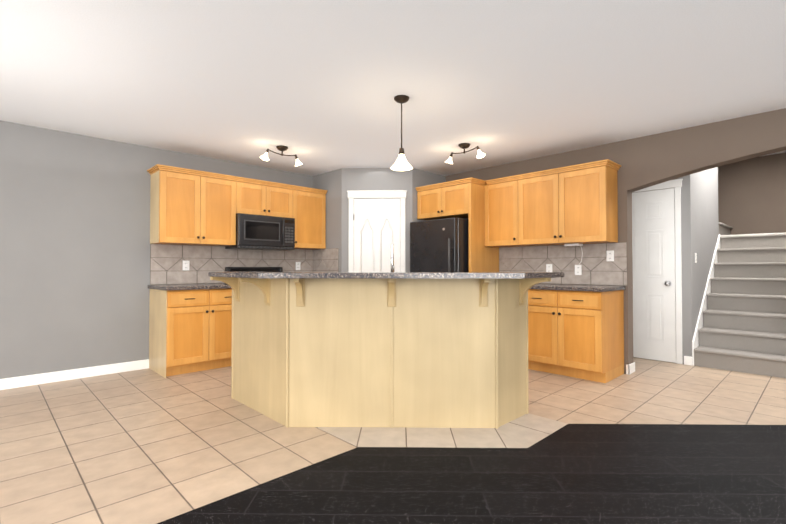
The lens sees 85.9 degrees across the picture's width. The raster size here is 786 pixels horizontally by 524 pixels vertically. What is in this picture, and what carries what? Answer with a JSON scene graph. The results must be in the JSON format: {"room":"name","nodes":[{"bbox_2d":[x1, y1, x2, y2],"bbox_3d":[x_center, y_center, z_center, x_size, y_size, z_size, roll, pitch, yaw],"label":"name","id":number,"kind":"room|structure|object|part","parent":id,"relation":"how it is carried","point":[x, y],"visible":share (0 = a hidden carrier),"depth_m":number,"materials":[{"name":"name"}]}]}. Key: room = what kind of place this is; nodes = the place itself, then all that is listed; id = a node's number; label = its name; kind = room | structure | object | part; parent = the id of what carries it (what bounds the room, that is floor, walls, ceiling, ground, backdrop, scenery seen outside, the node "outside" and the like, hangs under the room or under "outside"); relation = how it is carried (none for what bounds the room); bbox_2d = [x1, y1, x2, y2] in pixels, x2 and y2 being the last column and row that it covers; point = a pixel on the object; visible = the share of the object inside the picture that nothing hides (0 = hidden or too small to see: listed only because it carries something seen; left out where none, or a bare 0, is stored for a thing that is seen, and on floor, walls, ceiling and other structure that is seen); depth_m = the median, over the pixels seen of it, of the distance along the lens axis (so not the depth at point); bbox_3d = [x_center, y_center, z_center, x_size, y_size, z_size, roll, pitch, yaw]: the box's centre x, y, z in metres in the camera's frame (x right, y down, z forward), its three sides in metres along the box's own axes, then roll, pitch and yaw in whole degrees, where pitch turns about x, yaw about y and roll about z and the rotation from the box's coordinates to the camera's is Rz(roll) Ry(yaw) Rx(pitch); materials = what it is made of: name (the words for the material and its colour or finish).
{"room":"kitchen","nodes":[
{"label":"kitchen","id":0,"kind":"room"},
{"bbox_2d":[0,357,785,523],"bbox_3d":[1.070,1.158,2.017,12.990,0.063,9.240,1,-1,-44],"label":"floor","id":1,"kind":"structure","parent":0,"point":[146,446],"depth_m":2.84,"materials":[{"name":"beige tile"}]},
{"bbox_2d":[149,288,231,377],"bbox_3d":[-2.161,0.731,4.700,0.822,0.875,0.657,1,-1,-44],"label":"base cabinet","id":2,"kind":"object","parent":1,"relation":"on","point":[190,331],"visible":0.83,"depth_m":4.43,"materials":[{"name":"brown wood"}]},
{"bbox_2d":[148,283,230,290],"bbox_3d":[-2.173,0.273,4.704,0.842,0.039,0.643,1,-1,-44],"label":"countertop","id":3,"kind":"structure","parent":2,"relation":"on","point":[169,287],"depth_m":4.50,"materials":[{"name":"stone"}]},
{"bbox_2d":[225,267,282,271],"bbox_3d":[-1.563,0.618,5.225,0.758,1.115,0.712,1,-1,-44],"label":"stove","id":4,"kind":"object","parent":1,"relation":"on","point":[253,269],"visible":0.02,"depth_m":5.41,"materials":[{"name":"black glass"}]},
{"bbox_2d":[209,276,559,428],"bbox_3d":[-0.173,0.630,3.237,1.671,1.034,2.151,1,-1,-44],"label":"kitchen island","id":5,"kind":"object","parent":1,"relation":"on","point":[392,348],"depth_m":2.92,"materials":[{"name":"brown wood"}]},
{"bbox_2d":[208,272,563,283],"bbox_3d":[-0.174,0.094,3.223,1.750,0.035,2.230,1,-1,-44],"label":"island countertop","id":6,"kind":"structure","parent":5,"relation":"on","point":[340,277],"depth_m":2.72,"materials":[{"name":"grey stone"}]},
{"bbox_2d":[410,217,468,271],"bbox_3d":[0.742,0.330,5.478,0.862,1.700,0.740,1,-1,-44],"label":"refrigerator","id":7,"kind":"object","parent":1,"relation":"on","point":[439,245],"visible":0.35,"depth_m":5.13,"materials":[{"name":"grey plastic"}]},
{"bbox_2d":[157,424,785,523],"bbox_3d":[0.729,1.090,-0.540,8.700,0.004,5.800,1,-1,-44],"label":"floor","id":8,"kind":"structure","parent":1,"relation":"on","point":[645,474],"depth_m":2.14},
{"bbox_2d":[528,289,623,382],"bbox_3d":[1.870,0.728,4.520,0.621,0.876,0.912,1,-1,-44],"label":"base cabinet","id":9,"kind":"object","parent":1,"relation":"on","point":[578,334],"visible":0.56,"depth_m":4.18,"materials":[{"name":"brown wood"}]},
{"bbox_2d":[530,283,625,291],"bbox_3d":[1.673,0.273,4.715,0.643,0.039,1.506,1,-1,-44],"label":"countertop","id":10,"kind":"structure","parent":9,"relation":"on","point":[589,288],"depth_m":4.25,"materials":[{"name":"stone"}]},
{"bbox_2d":[694,222,785,377],"bbox_3d":[3.681,-0.074,6.471,2.823,2.535,4.013,1,-1,-44],"label":"stairs","id":11,"kind":"structure","parent":1,"relation":"on","point":[743,329],"depth_m":4.96,"materials":[{"name":"carpet"}]},
{"bbox_2d":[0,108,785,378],"bbox_3d":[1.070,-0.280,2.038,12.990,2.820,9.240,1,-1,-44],"label":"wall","id":12,"kind":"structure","parent":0,"point":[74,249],"depth_m":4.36,"materials":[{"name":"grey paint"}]},
{"bbox_2d":[149,164,238,245],"bbox_3d":[-2.270,-0.597,4.834,0.824,0.794,0.340,1,-1,-44],"label":"upper cabinet","id":13,"kind":"object","parent":12,"relation":"attached to","point":[193,207],"depth_m":4.66,"materials":[{"name":"brown wood"}]},
{"bbox_2d":[150,244,338,284],"bbox_3d":[-1.708,0.032,5.176,2.114,0.452,0.619,1,-1,-44],"label":"backsplash","id":14,"kind":"structure","parent":12,"relation":"attached to","point":[166,263],"depth_m":5.16,"materials":[{"name":"tile"}]},
{"bbox_2d":[183,261,189,270],"bbox_3d":[-2.405,0.041,4.909,0.075,0.115,0.008,1,-1,-44],"label":"electrical outlet","id":15,"kind":"object","parent":14,"relation":"attached to","point":[186,264],"visible":1,"depth_m":4.91,"materials":[{"name":"white paint"}]},
{"bbox_2d":[296,262,299,269],"bbox_3d":[-1.335,0.056,5.946,0.075,0.115,0.008,1,-1,-44],"label":"electrical outlet","id":16,"kind":"object","parent":14,"relation":"attached to","point":[297,265],"visible":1,"depth_m":5.94,"materials":[{"name":"white paint"}]},
{"bbox_2d":[239,177,294,217],"bbox_3d":[-1.702,-0.780,5.387,0.759,0.412,0.340,1,-1,-44],"label":"upper cabinet","id":17,"kind":"object","parent":12,"relation":"attached to","point":[256,197],"depth_m":5.27,"materials":[{"name":"brown wood"}]},
{"bbox_2d":[225,213,294,250],"bbox_3d":[-1.660,-0.366,5.339,0.750,0.410,0.434,1,-1,-44],"label":"microwave","id":18,"kind":"object","parent":17,"relation":"attached to","point":[258,232],"visible":1,"depth_m":5.17,"materials":[{"name":"grey plastic"}]},
{"bbox_2d":[294,188,326,248],"bbox_3d":[-1.242,-0.583,5.830,0.520,0.794,0.340,1,-1,-44],"label":"upper cabinet","id":19,"kind":"object","parent":12,"relation":"attached to","point":[310,203],"depth_m":5.72,"materials":[{"name":"brown wood"}]},
{"bbox_2d":[0,356,691,389],"bbox_3d":[-1.630,1.091,2.793,9.950,0.100,4.130,1,-1,-44],"label":"baseboard","id":20,"kind":"structure","parent":12,"relation":"attached to","point":[35,379],"depth_m":4.20,"materials":[{"name":"white paint"}]},
{"bbox_2d":[347,190,406,271],"bbox_3d":[-0.214,0.114,5.621,0.582,2.135,0.582,1,-1,-44],"label":"pantry door","id":21,"kind":"structure","parent":12,"relation":"in","point":[376,227],"depth_m":5.63,"materials":[{"name":"white paint"}]},
{"bbox_2d":[415,179,482,222],"bbox_3d":[0.839,-0.781,5.608,0.619,0.404,0.838,1,-1,-44],"label":"upper cabinet","id":22,"kind":"object","parent":12,"relation":"attached to","point":[463,198],"depth_m":5.29,"materials":[{"name":"brown wood"}]},
{"bbox_2d":[483,176,510,246],"bbox_3d":[1.440,-0.592,5.187,0.339,0.794,0.525,1,-1,-44],"label":"upper cabinet","id":23,"kind":"object","parent":12,"relation":"attached to","point":[496,192],"depth_m":5.13,"materials":[{"name":"brown wood"}]},
{"bbox_2d":[499,242,626,285],"bbox_3d":[1.905,0.029,4.935,0.010,0.452,1.517,1,-1,-44],"label":"backsplash","id":24,"kind":"structure","parent":12,"relation":"attached to","point":[598,268],"depth_m":4.79,"materials":[{"name":"tile"}]},
{"bbox_2d":[546,264,551,271],"bbox_3d":[1.844,0.082,4.983,0.008,0.115,0.075,1,-1,-44],"label":"electrical outlet","id":25,"kind":"object","parent":24,"relation":"attached to","point":[548,267],"visible":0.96,"depth_m":4.98,"materials":[{"name":"white paint"}]},
{"bbox_2d":[575,265,581,274],"bbox_3d":[2.078,0.089,4.741,0.008,0.115,0.075,1,-1,-44],"label":"electrical outlet","id":26,"kind":"object","parent":24,"relation":"attached to","point":[578,269],"visible":1,"depth_m":4.74,"materials":[{"name":"white paint"}]},
{"bbox_2d":[606,250,613,260],"bbox_3d":[2.314,-0.065,4.499,0.008,0.115,0.075,1,-1,-44],"label":"light switch","id":27,"kind":"object","parent":24,"relation":"attached to","point":[609,255],"visible":1,"depth_m":4.50,"materials":[{"name":"white paint"}]},
{"bbox_2d":[511,159,618,246],"bbox_3d":[1.895,-0.599,4.717,0.339,0.794,1.032,1,-1,-44],"label":"upper cabinet","id":28,"kind":"object","parent":12,"relation":"attached to","point":[573,205],"depth_m":4.52,"materials":[{"name":"brown wood"}]},
{"bbox_2d":[632,179,682,363],"bbox_3d":[2.995,0.112,5.117,0.091,2.125,0.870,1,-1,-44],"label":"hall door","id":29,"kind":"structure","parent":12,"relation":"in","point":[657,269],"depth_m":5.01,"materials":[{"name":"white paint"}]},
{"bbox_2d":[692,232,785,365],"bbox_3d":[4.258,0.383,5.137,1.749,1.583,0.709,1,-1,-44],"label":"trim","id":30,"kind":"structure","parent":12,"relation":"attached to","point":[695,340],"depth_m":5.42,"materials":[{"name":"white paint"}]},
{"bbox_2d":[0,0,785,175],"bbox_3d":[-0.263,-1.359,0.763,9.280,0.060,9.240,1,-1,-44],"label":"ceiling","id":31,"kind":"structure","parent":0,"point":[316,87],"depth_m":2.92,"materials":[{"name":"white paint"}]},
{"bbox_2d":[260,145,301,165],"bbox_3d":[-1.226,-1.181,4.673,0.510,0.180,0.130,1,-1,-44],"label":"track light","id":32,"kind":"object","parent":31,"relation":"attached to","point":[281,148],"depth_m":4.64,"materials":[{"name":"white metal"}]},
{"bbox_3d":[-1.226,-1.135,4.672,0.510,0.088,0.094,1,-1,-44],"label":"ceiling track light shade","id":33,"kind":"part","parent":32,"relation":"part of","materials":[{"name":"white glass"}]},
{"bbox_2d":[391,95,412,170],"bbox_3d":[0.068,-1.014,3.320,0.175,0.554,0.175,1,-1,-44],"label":"pendant light","id":34,"kind":"object","parent":31,"relation":"hanging from","point":[401,99],"depth_m":3.30,"materials":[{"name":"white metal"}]},
{"bbox_3d":[0.068,-0.794,3.317,0.175,0.115,0.175,1,-1,-44],"label":"pendant light shade","id":35,"kind":"part","parent":34,"relation":"part of","materials":[{"name":"white glass"}]},
{"bbox_2d":[446,143,484,163],"bbox_3d":[0.774,-1.183,4.577,0.130,0.180,0.510,1,-1,-44],"label":"track light","id":36,"kind":"object","parent":31,"relation":"attached to","point":[464,146],"depth_m":4.54,"materials":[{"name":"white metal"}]},
{"bbox_3d":[0.774,-1.136,4.577,0.094,0.088,0.510,1,-1,-44],"label":"ceiling track light shade","id":37,"kind":"part","parent":36,"relation":"part of","materials":[{"name":"white glass"}]},
{"bbox_2d":[763,150,785,155],"bbox_3d":[4.345,-1.674,5.231,3.870,0.060,9.240,1,-1,-44],"label":"ceiling","id":38,"kind":"structure","parent":0,"point":[784,151],"depth_m":6.31,"materials":[{"name":"white paint"}]}
]}

